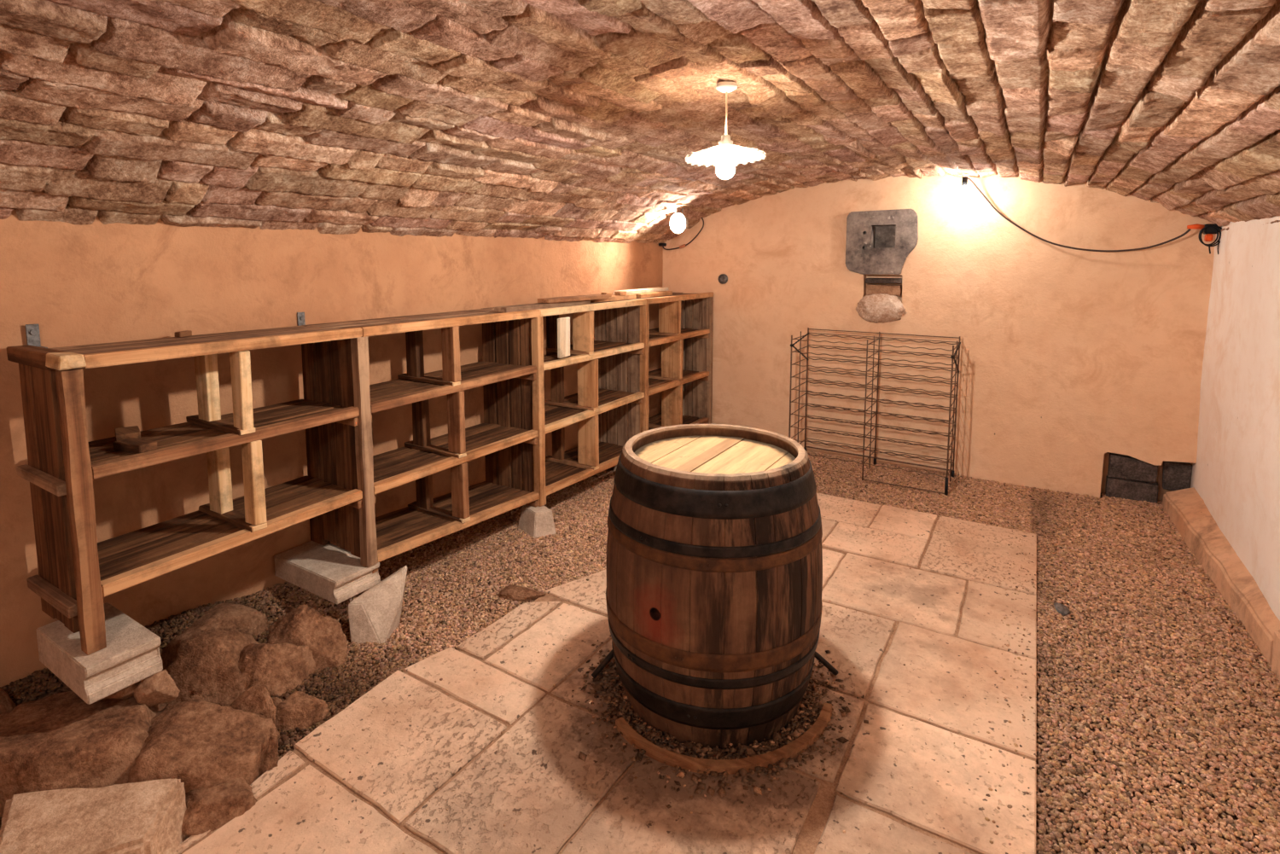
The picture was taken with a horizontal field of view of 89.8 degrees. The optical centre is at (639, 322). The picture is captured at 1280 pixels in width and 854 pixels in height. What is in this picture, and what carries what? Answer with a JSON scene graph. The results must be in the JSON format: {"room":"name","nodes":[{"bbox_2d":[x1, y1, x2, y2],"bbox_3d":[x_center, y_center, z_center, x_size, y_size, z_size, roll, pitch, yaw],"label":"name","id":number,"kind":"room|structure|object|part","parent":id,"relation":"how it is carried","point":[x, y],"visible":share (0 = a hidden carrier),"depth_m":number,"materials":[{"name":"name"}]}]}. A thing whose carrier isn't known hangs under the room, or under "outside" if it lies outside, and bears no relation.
{"room":"wine cellar","nodes":[
{"label":"wine cellar","id":0,"kind":"room"},
{"bbox_2d":[0,209,663,687],"bbox_3d":[-1.613,0.479,3.261,0.022,2.200,7.150,4,7,31],"label":"wall","id":1,"kind":"structure","parent":0,"point":[97,282],"depth_m":2.81,"materials":[{"name":"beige paint"}]},
{"bbox_2d":[0,0,1279,244],"bbox_3d":[0.061,-0.545,2.070,4.659,0.765,7.262,4,7,31],"label":"ceiling","id":2,"kind":"structure","parent":0,"point":[568,120],"depth_m":2.16,"materials":[{"name":"stone"}]},
{"bbox_2d":[669,208,688,233],"bbox_3d":[0.336,-0.838,5.296,0.167,0.211,0.137,4,7,31],"label":"lamp","id":3,"kind":"object","parent":2,"relation":"hanging from","point":[678,222],"visible":1,"depth_m":5.30,"materials":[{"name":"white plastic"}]},
{"bbox_3d":[0.329,-0.816,5.280,0.060,0.060,0.088,4,7,31],"label":"bulb","id":4,"kind":"part","parent":3,"relation":"part of","materials":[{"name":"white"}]},
{"bbox_2d":[658,217,703,250],"bbox_3d":[0.383,-0.824,5.936,0.448,0.304,0.062,3,7,29],"label":"cable","id":5,"kind":"object","parent":2,"relation":"attached to","point":[662,245],"visible":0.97,"depth_m":5.95,"materials":[{"name":"brown plastic"}]},
{"bbox_2d":[685,81,766,179],"bbox_3d":[0.310,-0.693,2.326,0.292,0.341,0.292,4,7,31],"label":"pendant lamp","id":6,"kind":"object","parent":2,"relation":"hanging from","point":[724,156],"visible":1,"depth_m":2.32,"materials":[{"name":"beige ceramic"}]},
{"bbox_3d":[0.311,-0.572,2.336,0.068,0.100,0.068,4,7,31],"label":"bulb","id":7,"kind":"part","parent":6,"relation":"part of","materials":[{"name":"white glass"}]},
{"bbox_3d":[0.310,-0.615,2.334,0.292,0.059,0.292,4,7,31],"label":"lamp shade","id":8,"kind":"part","parent":6,"relation":"part of","materials":[{"name":"white glass"}]},
{"bbox_3d":[0.311,-0.753,2.317,0.007,0.166,0.007,-4,7,-36],"label":"cord","id":9,"kind":"part","parent":6,"relation":"part of","materials":[{"name":"beige plastic"}]},
{"bbox_2d":[959,176,969,196],"bbox_3d":[2.273,-0.953,4.494,0.064,0.132,0.064,4,7,31],"label":"wall lamp","id":10,"kind":"object","parent":2,"relation":"hanging from","point":[964,190],"visible":1,"depth_m":4.48,"materials":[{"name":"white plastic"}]},
{"bbox_3d":[2.273,-0.932,4.496,0.064,0.091,0.064,4,7,31],"label":"bulb","id":11,"kind":"part","parent":10,"relation":"part of","materials":[{"name":"white glass"}]},
{"bbox_2d":[967,177,1191,251],"bbox_3d":[2.869,-0.735,4.280,1.273,0.528,0.229,4,7,31],"label":"cable","id":12,"kind":"object","parent":2,"relation":"hanging from","point":[969,179],"visible":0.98,"depth_m":4.39,"materials":[{"name":"brown plastic"}]},
{"bbox_2d":[0,453,1279,853],"bbox_3d":[0.112,1.381,2.341,4.190,0.188,7.450,4,7,31],"label":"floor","id":13,"kind":"structure","parent":0,"point":[62,688],"depth_m":2.40,"materials":[{"name":"gravel"}]},
{"bbox_2d":[0,687,16,715],"bbox_3d":[-2.215,1.377,2.143,0.247,0.358,0.203,4,7,31],"label":"boulder","id":14,"kind":"object","parent":13,"relation":"on","point":[6,704],"visible":0.25,"depth_m":2.15,"materials":[{"name":"brown stone"}]},
{"bbox_2d":[0,691,166,822],"bbox_3d":[-1.843,1.487,2.052,0.640,0.478,0.677,5,8,44],"label":"boulder","id":15,"kind":"object","parent":13,"relation":"on","point":[61,741],"visible":0.44,"depth_m":1.96,"materials":[{"name":"brown stone"}]},
{"bbox_2d":[103,680,140,699],"bbox_3d":[-1.774,1.247,2.196,0.153,0.119,0.112,4,7,31],"label":"rubble","id":16,"kind":"object","parent":15,"relation":"on","point":[126,693],"visible":0.17,"depth_m":2.15,"materials":[{"name":"brown stone"}]},
{"bbox_2d":[0,779,186,853],"bbox_3d":[-1.550,1.446,1.713,0.531,0.192,0.342,-1,6,-5],"label":"stone","id":17,"kind":"object","parent":13,"relation":"on","point":[142,817],"visible":0.94,"depth_m":1.76,"materials":[{"name":"stone"}]},
{"bbox_2d":[127,699,279,793],"bbox_3d":[-1.435,1.463,2.114,0.436,0.359,0.431,-2,6,-17],"label":"boulder","id":18,"kind":"object","parent":13,"relation":"on","point":[202,744],"visible":0.57,"depth_m":2.02,"materials":[{"name":"brown stone"}]},
{"bbox_2d":[133,669,180,707],"bbox_3d":[-1.662,1.250,2.203,0.101,0.128,0.119,4,7,31],"label":"rubble","id":19,"kind":"object","parent":18,"relation":"on","point":[160,688],"visible":0.94,"depth_m":2.17,"materials":[{"name":"brown stone"}]},
{"bbox_2d":[35,602,162,704],"bbox_3d":[-1.866,1.127,2.213,0.430,0.122,0.205,4,7,31],"label":"concrete block","id":20,"kind":"object","parent":19,"relation":"on","point":[131,655],"visible":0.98,"depth_m":2.13,"materials":[{"name":"grey concrete"}]},
{"bbox_2d":[160,627,261,706],"bbox_3d":[-1.624,1.394,2.449,0.435,0.439,0.317,1,6,6],"label":"boulder","id":21,"kind":"object","parent":13,"relation":"on","point":[202,665],"visible":0.41,"depth_m":2.37,"materials":[{"name":"brown stone"}]},
{"bbox_2d":[159,602,268,655],"bbox_3d":[-1.837,1.334,2.703,0.300,0.221,0.445,4,7,31],"label":"boulder","id":22,"kind":"object","parent":13,"relation":"on","point":[224,616],"visible":0.37,"depth_m":2.72,"materials":[{"name":"brown stone"}]},
{"bbox_2d":[181,778,257,837],"bbox_3d":[-1.310,1.497,1.958,0.282,0.210,0.210,4,7,31],"label":"boulder","id":23,"kind":"object","parent":13,"relation":"on","point":[212,808],"visible":0.35,"depth_m":1.90,"materials":[{"name":"brown stone"}]},
{"bbox_2d":[229,684,276,725],"bbox_3d":[-1.359,1.426,2.190,0.220,0.299,0.167,-2,6,-17],"label":"boulder","id":24,"kind":"object","parent":13,"relation":"on","point":[257,699],"visible":0.23,"depth_m":2.22,"materials":[{"name":"brown stone"}]},
{"bbox_2d":[258,727,278,777],"bbox_3d":[-1.289,1.450,2.122,0.235,0.198,0.123,2,6,18],"label":"boulder","id":25,"kind":"object","parent":13,"relation":"on","point":[270,759],"visible":0.16,"depth_m":2.11,"materials":[{"name":"brown stone"}]},
{"bbox_2d":[271,697,282,705],"bbox_3d":[-1.356,1.441,2.331,0.111,0.164,0.109,4,7,31],"label":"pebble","id":26,"kind":"object","parent":13,"relation":"on","point":[276,701],"visible":0.02,"depth_m":2.32,"materials":[{"name":"brown stone"}]},
{"bbox_2d":[238,643,318,699],"bbox_3d":[-1.421,1.416,2.516,0.309,0.400,0.309,-2,6,-15],"label":"boulder","id":27,"kind":"object","parent":13,"relation":"on","point":[281,667],"visible":0.55,"depth_m":2.43,"materials":[{"name":"brown stone"}]},
{"bbox_2d":[275,691,330,736],"bbox_3d":[-1.260,1.450,2.310,0.243,0.197,0.161,0,6,0],"label":"boulder","id":28,"kind":"object","parent":13,"relation":"on","point":[300,710],"visible":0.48,"depth_m":2.29,"materials":[{"name":"brown stone"}]},
{"bbox_2d":[266,605,348,672],"bbox_3d":[-1.386,1.403,2.644,0.331,0.484,0.207,-3,6,-26],"label":"boulder","id":29,"kind":"object","parent":13,"relation":"on","point":[305,625],"visible":0.41,"depth_m":2.61,"materials":[{"name":"brown stone"}]},
{"bbox_2d":[174,493,1036,853],"bbox_3d":[0.350,1.418,2.652,2.193,0.052,4.230,4,7,31],"label":"paving","id":30,"kind":"object","parent":13,"relation":"on","point":[399,787],"visible":0.68,"depth_m":2.18,"materials":[{"name":"stone"}]},
{"bbox_2d":[605,423,822,749],"bbox_3d":[0.276,0.933,2.449,0.813,0.945,0.813,4,7,31],"label":"barrel","id":31,"kind":"object","parent":30,"relation":"on","point":[714,589],"visible":1,"depth_m":2.12,"materials":[{"name":"brown wood"}]},
{"bbox_2d":[570,634,868,808],"bbox_3d":[0.289,1.399,2.449,1.090,0.052,1.096,1,6,8],"label":"gravel","id":32,"kind":"object","parent":30,"relation":"on","point":[707,753],"visible":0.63,"depth_m":2.19,"materials":[{"name":"brown gravel"}]},
{"bbox_2d":[591,649,613,678],"bbox_3d":[-0.137,1.349,2.549,0.123,0.108,0.024,-3,6,-27],"label":"bar","id":33,"kind":"object","parent":32,"relation":"on","point":[610,655],"visible":0.79,"depth_m":2.54,"materials":[{"name":"black metal"}]},
{"bbox_2d":[814,651,837,675],"bbox_3d":[0.720,1.343,2.552,0.135,0.117,0.023,1,6,7],"label":"bar","id":34,"kind":"object","parent":32,"relation":"on","point":[817,656],"visible":0.71,"depth_m":2.54,"materials":[{"name":"black metal"}]},
{"bbox_2d":[615,702,831,774],"bbox_3d":[0.320,1.425,2.194,0.800,0.026,0.264,-1,6,-6],"label":"curved border","id":35,"kind":"object","parent":30,"relation":"on","point":[731,766],"visible":1,"depth_m":2.12,"materials":[{"name":"brown wood"}]},
{"bbox_2d":[0,450,1279,853],"bbox_3d":[0.569,1.289,3.091,3.968,0.198,5.350,4,7,31],"label":"gravel","id":36,"kind":"object","parent":13,"relation":"on","point":[1220,725],"visible":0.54,"depth_m":2.79,"materials":[{"name":"brown gravel"}]},
{"bbox_2d":[273,541,380,604],"bbox_3d":[-1.481,1.167,3.035,0.490,0.105,0.225,4,7,31],"label":"concrete block","id":37,"kind":"object","parent":36,"relation":"on","point":[329,572],"visible":0.93,"depth_m":2.96,"materials":[{"name":"grey concrete"}]},
{"bbox_2d":[347,565,407,646],"bbox_3d":[-1.173,1.282,2.928,0.187,0.228,0.332,1,6,14],"label":"concrete block","id":38,"kind":"object","parent":36,"relation":"on","point":[374,615],"visible":1,"depth_m":2.85,"materials":[{"name":"grey concrete"}]},
{"bbox_2d":[495,584,546,602],"bbox_3d":[-0.598,1.347,3.175,0.254,0.066,0.099,2,6,21],"label":"stone","id":39,"kind":"object","parent":36,"relation":"on","point":[512,592],"visible":0.92,"depth_m":3.15,"materials":[{"name":"brown stone"}]},
{"bbox_2d":[517,505,556,538],"bbox_3d":[-0.634,1.216,3.933,0.154,0.159,0.217,-4,7,-38],"label":"concrete block","id":40,"kind":"object","parent":36,"relation":"on","point":[538,521],"visible":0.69,"depth_m":3.88,"materials":[{"name":"grey concrete"}]},
{"bbox_2d":[788,327,960,495],"bbox_3d":[1.778,0.632,4.934,1.164,1.087,0.444,4,7,31],"label":"wine rack","id":41,"kind":"object","parent":36,"relation":"on","point":[953,356],"visible":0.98,"depth_m":4.95,"materials":[{"name":"metal"}]},
{"bbox_3d":[1.295,0.598,5.231,0.013,1.079,0.432,4,7,31],"label":"frame","id":42,"kind":"part","parent":41,"relation":"part of","materials":[{"name":"metal"}]},
{"bbox_3d":[1.781,0.628,4.933,0.012,1.079,0.430,4,7,31],"label":"frame","id":43,"kind":"part","parent":41,"relation":"part of","materials":[{"name":"metal"}]},
{"bbox_3d":[2.264,0.658,4.637,0.013,1.079,0.432,4,7,31],"label":"frame","id":44,"kind":"part","parent":41,"relation":"part of","materials":[{"name":"metal"}]},
{"bbox_2d":[1053,602,1070,616],"bbox_3d":[2.005,1.360,3.050,0.064,0.026,0.100,4,7,31],"label":"stone","id":45,"kind":"object","parent":36,"relation":"on","point":[1063,610],"visible":1,"depth_m":3.03,"materials":[{"name":"stone"}]},
{"bbox_2d":[1105,475,1158,505],"bbox_3d":[3.398,1.181,4.438,0.290,0.191,0.104,4,7,31],"label":"slab","id":46,"kind":"object","parent":13,"relation":"on","point":[1121,488],"visible":0.69,"depth_m":4.40,"materials":[{"name":"grey stone"}]},
{"bbox_2d":[1107,453,1158,482],"bbox_3d":[3.395,1.004,4.424,0.271,0.163,0.082,4,7,31],"label":"slab","id":47,"kind":"object","parent":46,"relation":"on","point":[1125,467],"visible":0.91,"depth_m":4.40,"materials":[{"name":"grey stone"}]},
{"bbox_2d":[662,173,1215,501],"bbox_3d":[2.025,-0.003,5.320,4.490,2.750,0.461,4,7,31],"label":"wall","id":48,"kind":"structure","parent":0,"point":[1069,359],"depth_m":4.75,"materials":[{"name":"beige paint"}]},
{"bbox_2d":[718,273,727,284],"bbox_3d":[0.754,-0.394,5.803,0.088,0.088,0.048,4,7,31],"label":"pipe stub","id":49,"kind":"object","parent":48,"relation":"attached to","point":[723,278],"visible":1,"depth_m":5.79,"materials":[{"name":"metal"}]},
{"bbox_2d":[855,293,907,323],"bbox_3d":[1.925,-0.112,5.128,0.405,0.238,0.186,4,7,31],"label":"rounded stone","id":50,"kind":"object","parent":48,"relation":"attached to","point":[876,308],"visible":1,"depth_m":5.06,"materials":[{"name":"beige stone"}]},
{"bbox_2d":[845,209,918,274],"bbox_3d":[1.951,-0.639,5.141,0.535,0.508,0.235,4,7,31],"label":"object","id":51,"kind":"object","parent":48,"relation":"attached to","point":[878,242],"visible":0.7,"depth_m":5.07,"materials":[{"name":"grey metal"}]},
{"bbox_2d":[865,284,901,295],"bbox_3d":[1.956,-0.262,5.144,0.264,0.083,0.095,4,7,31],"label":"brick","id":52,"kind":"object","parent":48,"relation":"attached to","point":[870,288],"visible":0.88,"depth_m":5.10,"materials":[{"name":"orange brick"}]},
{"bbox_2d":[865,278,901,283],"bbox_3d":[1.952,-0.333,5.127,0.277,0.041,0.104,4,7,31],"label":"lintel stone","id":53,"kind":"object","parent":48,"relation":"attached to","point":[867,280],"visible":0.82,"depth_m":5.09,"materials":[{"name":"stone"}]},
{"bbox_2d":[1162,460,1192,490],"bbox_3d":[3.612,1.033,4.323,0.150,0.199,0.074,4,7,31],"label":"slab","id":54,"kind":"object","parent":48,"relation":"attached to","point":[1176,475],"visible":0.85,"depth_m":4.30,"materials":[{"name":"grey stone"}]},
{"bbox_2d":[1190,215,1279,620],"bbox_3d":[1.784,0.662,1.174,0.019,2.250,7.150,4,7,31],"label":"wall","id":55,"kind":"structure","parent":0,"point":[1236,473],"depth_m":3.28,"materials":[{"name":"paint"}]},
{"bbox_2d":[1186,223,1221,254],"bbox_3d":[3.496,-0.517,3.981,0.171,0.190,0.099,4,7,31],"label":"junction box","id":56,"kind":"object","parent":55,"relation":"attached to","point":[1208,229],"visible":0.97,"depth_m":3.94,"materials":[{"name":"black plastic"}]},
{"bbox_2d":[1204,233,1213,241],"bbox_3d":[3.513,-0.523,3.964,0.035,0.045,0.050,4,7,31],"label":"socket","id":57,"kind":"object","parent":56,"relation":"attached to","point":[1208,237],"depth_m":3.95,"materials":[{"name":"orange plastic"}]},
{"bbox_2d":[1162,487,1279,681],"bbox_3d":[2.433,1.365,2.383,0.218,0.320,4.360,4,7,31],"label":"stone ledge","id":58,"kind":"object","parent":55,"relation":"attached to","point":[1187,510],"depth_m":3.24,"materials":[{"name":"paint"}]},
{"bbox_3d":[-0.072,1.106,5.067,0.199,0.153,0.199,4,7,31],"label":"concrete block","id":59,"kind":"object","parent":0,"visible":0},
{"bbox_2d":[6,292,713,655],"bbox_3d":[-0.778,0.487,4.086,0.562,1.314,4.615,4,7,31],"label":"wooden shelving","id":60,"kind":"object","parent":59,"relation":"on","point":[340,485],"visible":0.96,"depth_m":3.01,"materials":[{"name":"wood"}]},
{"bbox_3d":[-2.022,0.115,2.154,0.384,0.054,0.062,4,7,31],"label":"rail","id":61,"kind":"part","parent":60,"relation":"part of","materials":[{"name":"brown wood"}]},
{"bbox_3d":[-1.796,0.611,2.065,0.050,0.930,0.054,4,7,31],"label":"post","id":62,"kind":"part","parent":60,"relation":"part of","materials":[{"name":"brown wood"}]},
{"bbox_2d":[114,425,140,441],"bbox_3d":[-1.915,0.421,2.397,0.073,0.042,0.122,-5,8,-41],"label":"wood block","id":63,"kind":"object","parent":60,"relation":"on","point":[121,433],"visible":0.74,"depth_m":2.37,"materials":[{"name":"brown wood"}]},
{"bbox_2d":[113,437,157,453],"bbox_3d":[-1.797,0.438,2.284,0.142,0.029,0.063,2,6,20],"label":"wood block","id":64,"kind":"object","parent":60,"relation":"on","point":[130,445],"visible":0.94,"depth_m":2.26,"materials":[{"name":"brown wood"}]},
{"bbox_2d":[174,330,191,337],"bbox_3d":[-1.869,0.046,2.626,0.032,0.023,0.056,1,6,14],"label":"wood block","id":65,"kind":"object","parent":60,"relation":"on","point":[188,333],"visible":1,"depth_m":2.61,"materials":[{"name":"brown wood"}]},
{"bbox_3d":[-1.716,0.432,2.594,0.385,0.035,0.954,4,7,31],"label":"shelf","id":66,"kind":"part","parent":60,"relation":"part of","materials":[{"name":"brown wood"}]},
{"bbox_3d":[-1.687,0.409,2.575,0.422,0.024,0.061,4,7,31],"label":"foot rail","id":67,"kind":"part","parent":60,"relation":"part of","materials":[{"name":"brown wood"}]},
{"bbox_3d":[-1.716,0.821,2.633,0.385,0.054,0.954,4,7,31],"label":"shelf","id":68,"kind":"part","parent":60,"relation":"part of","materials":[{"name":"brown wood"}]},
{"bbox_3d":[-1.676,0.796,2.633,0.423,0.025,0.061,4,7,31],"label":"foot rail","id":69,"kind":"part","parent":60,"relation":"part of","materials":[{"name":"brown wood"}]},
{"bbox_3d":[-1.254,0.591,2.920,0.050,1.060,0.054,4,7,31],"label":"post","id":70,"kind":"part","parent":60,"relation":"part of","materials":[{"name":"brown wood"}]},
{"bbox_3d":[-1.137,0.309,3.450,0.436,0.024,0.059,4,7,31],"label":"foot rail","id":71,"kind":"part","parent":60,"relation":"part of","materials":[{"name":"brown wood"}]},
{"bbox_3d":[-1.140,1.072,3.596,0.385,0.087,1.129,4,7,31],"label":"shelf","id":72,"kind":"part","parent":60,"relation":"part of","materials":[{"name":"brown wood"}]},
{"bbox_3d":[-1.124,0.694,3.509,0.437,0.025,0.061,4,7,31],"label":"foot rail","id":73,"kind":"part","parent":60,"relation":"part of","materials":[{"name":"brown wood"}]},
{"bbox_3d":[-1.119,1.050,3.552,0.437,0.024,0.060,4,7,31],"label":"foot rail","id":74,"kind":"part","parent":60,"relation":"part of","materials":[{"name":"brown wood"}]},
{"bbox_3d":[-1.140,0.325,3.522,0.385,0.046,1.129,4,7,31],"label":"shelf","id":75,"kind":"part","parent":60,"relation":"part of","materials":[{"name":"brown wood"}]},
{"bbox_3d":[-1.140,0.713,3.561,0.385,0.031,1.129,4,7,31],"label":"shelf","id":76,"kind":"part","parent":60,"relation":"part of","materials":[{"name":"brown wood"}]},
{"bbox_3d":[-0.619,0.547,3.921,0.050,1.170,0.054,4,7,31],"label":"post","id":77,"kind":"part","parent":60,"relation":"part of","materials":[{"name":"brown wood"}]},
{"bbox_2d":[494,300,590,312],"bbox_3d":[-0.608,-0.112,4.167,0.100,0.032,0.863,3,7,30],"label":"board","id":78,"kind":"object","parent":60,"relation":"on","point":[536,305],"visible":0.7,"depth_m":4.01,"materials":[{"name":"brown wood"}]},
{"bbox_2d":[537,294,609,303],"bbox_3d":[-0.443,-0.164,4.390,0.102,0.030,0.662,4,7,32],"label":"board","id":79,"kind":"object","parent":78,"relation":"on","point":[568,299],"visible":1,"depth_m":4.31,"materials":[{"name":"brown wood"}]},
{"bbox_2d":[543,339,546,355],"bbox_3d":[-0.716,0.180,4.193,0.032,0.112,0.302,3,6,29],"label":"board","id":80,"kind":"object","parent":60,"relation":"on","point":[544,340],"visible":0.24,"depth_m":4.30,"materials":[{"name":"brown wood"}]},
{"bbox_2d":[557,316,570,358],"bbox_3d":[-0.496,0.096,4.171,0.025,0.260,0.125,3,6,25],"label":"board","id":81,"kind":"object","parent":60,"relation":"on","point":[563,323],"visible":1,"depth_m":4.15,"materials":[{"name":"beige wood"}]},
{"bbox_3d":[-0.516,0.198,4.434,0.452,0.025,0.060,4,7,31],"label":"foot rail","id":82,"kind":"part","parent":60,"relation":"part of","materials":[{"name":"brown wood"}]},
{"bbox_3d":[-0.493,0.582,4.511,0.452,0.022,0.060,4,7,31],"label":"foot rail","id":83,"kind":"part","parent":60,"relation":"part of","materials":[{"name":"brown wood"}]},
{"bbox_3d":[-0.492,0.996,4.553,0.453,0.022,0.058,4,7,31],"label":"foot rail","id":84,"kind":"part","parent":60,"relation":"part of","materials":[{"name":"brown wood"}]},
{"bbox_3d":[-0.510,1.014,4.617,0.385,0.054,1.159,4,7,31],"label":"shelf","id":85,"kind":"part","parent":60,"relation":"part of","materials":[{"name":"brown wood"}]},
{"bbox_3d":[-0.510,0.213,4.537,0.385,0.031,1.159,4,7,31],"label":"shelf","id":86,"kind":"part","parent":60,"relation":"part of","materials":[{"name":"brown wood"}]},
{"bbox_3d":[-0.510,0.603,4.576,0.385,0.043,1.159,4,7,31],"label":"shelf","id":87,"kind":"part","parent":60,"relation":"part of","materials":[{"name":"brown wood"}]},
{"bbox_2d":[590,294,636,302],"bbox_3d":[-0.222,-0.184,4.865,0.113,0.037,0.562,4,7,31],"label":"board","id":88,"kind":"object","parent":60,"relation":"on","point":[613,298],"visible":0.54,"depth_m":4.86,"materials":[{"name":"brown wood"}]},
{"bbox_2d":[600,292,611,296],"bbox_3d":[-0.249,-0.207,4.762,0.051,0.033,0.076,4,7,31],"label":"wood block","id":89,"kind":"object","parent":88,"relation":"on","point":[609,293],"visible":0.54,"depth_m":4.74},
{"bbox_2d":[614,290,626,295],"bbox_3d":[-0.150,-0.223,4.923,0.053,0.032,0.093,4,7,31],"label":"wood block","id":90,"kind":"object","parent":88,"relation":"on","point":[619,293],"visible":1,"depth_m":4.90,"materials":[{"name":"brown wood"}]},
{"bbox_3d":[0.032,0.448,4.942,0.050,1.177,0.054,4,7,31],"label":"post","id":91,"kind":"part","parent":60,"relation":"part of","materials":[{"name":"brown wood"}]},
{"bbox_2d":[632,290,672,298],"bbox_3d":[0.093,-0.236,5.374,0.124,0.036,0.521,4,7,31],"label":"board","id":92,"kind":"object","parent":60,"relation":"on","point":[641,295],"visible":0.74,"depth_m":5.30,"materials":[{"name":"beige wood"}]},
{"bbox_2d":[613,287,668,294],"bbox_3d":[0.021,-0.266,5.368,0.100,0.030,0.743,3,7,30],"label":"board","id":93,"kind":"object","parent":92,"relation":"on","point":[649,289],"visible":0.76,"depth_m":5.32,"materials":[{"name":"beige wood"}]},
{"bbox_3d":[0.149,0.906,5.575,0.468,0.024,0.060,4,7,31],"label":"foot rail","id":94,"kind":"part","parent":60,"relation":"part of","materials":[{"name":"brown wood"}]},
{"bbox_3d":[0.103,0.492,5.564,0.385,0.028,1.064,4,7,31],"label":"shelf","id":95,"kind":"part","parent":60,"relation":"part of","materials":[{"name":"brown wood"}]},
{"bbox_3d":[0.127,0.093,5.459,0.467,0.024,0.061,4,7,31],"label":"foot rail","id":96,"kind":"part","parent":60,"relation":"part of","materials":[{"name":"brown wood"}]},
{"bbox_3d":[0.103,0.110,5.526,0.385,0.032,1.064,4,7,31],"label":"shelf","id":97,"kind":"part","parent":60,"relation":"part of","materials":[{"name":"brown wood"}]},
{"bbox_3d":[0.149,0.473,5.531,0.469,0.025,0.058,4,7,31],"label":"foot rail","id":98,"kind":"part","parent":60,"relation":"part of","materials":[{"name":"brown wood"}]},
{"bbox_3d":[0.103,0.928,5.607,0.385,0.032,1.064,4,7,31],"label":"shelf","id":99,"kind":"part","parent":60,"relation":"part of","materials":[{"name":"brown wood"}]},
{"bbox_3d":[0.633,0.352,5.883,0.050,1.172,0.054,4,7,31],"label":"post","id":100,"kind":"part","parent":60,"relation":"part of","materials":[{"name":"brown wood"}]}
]}

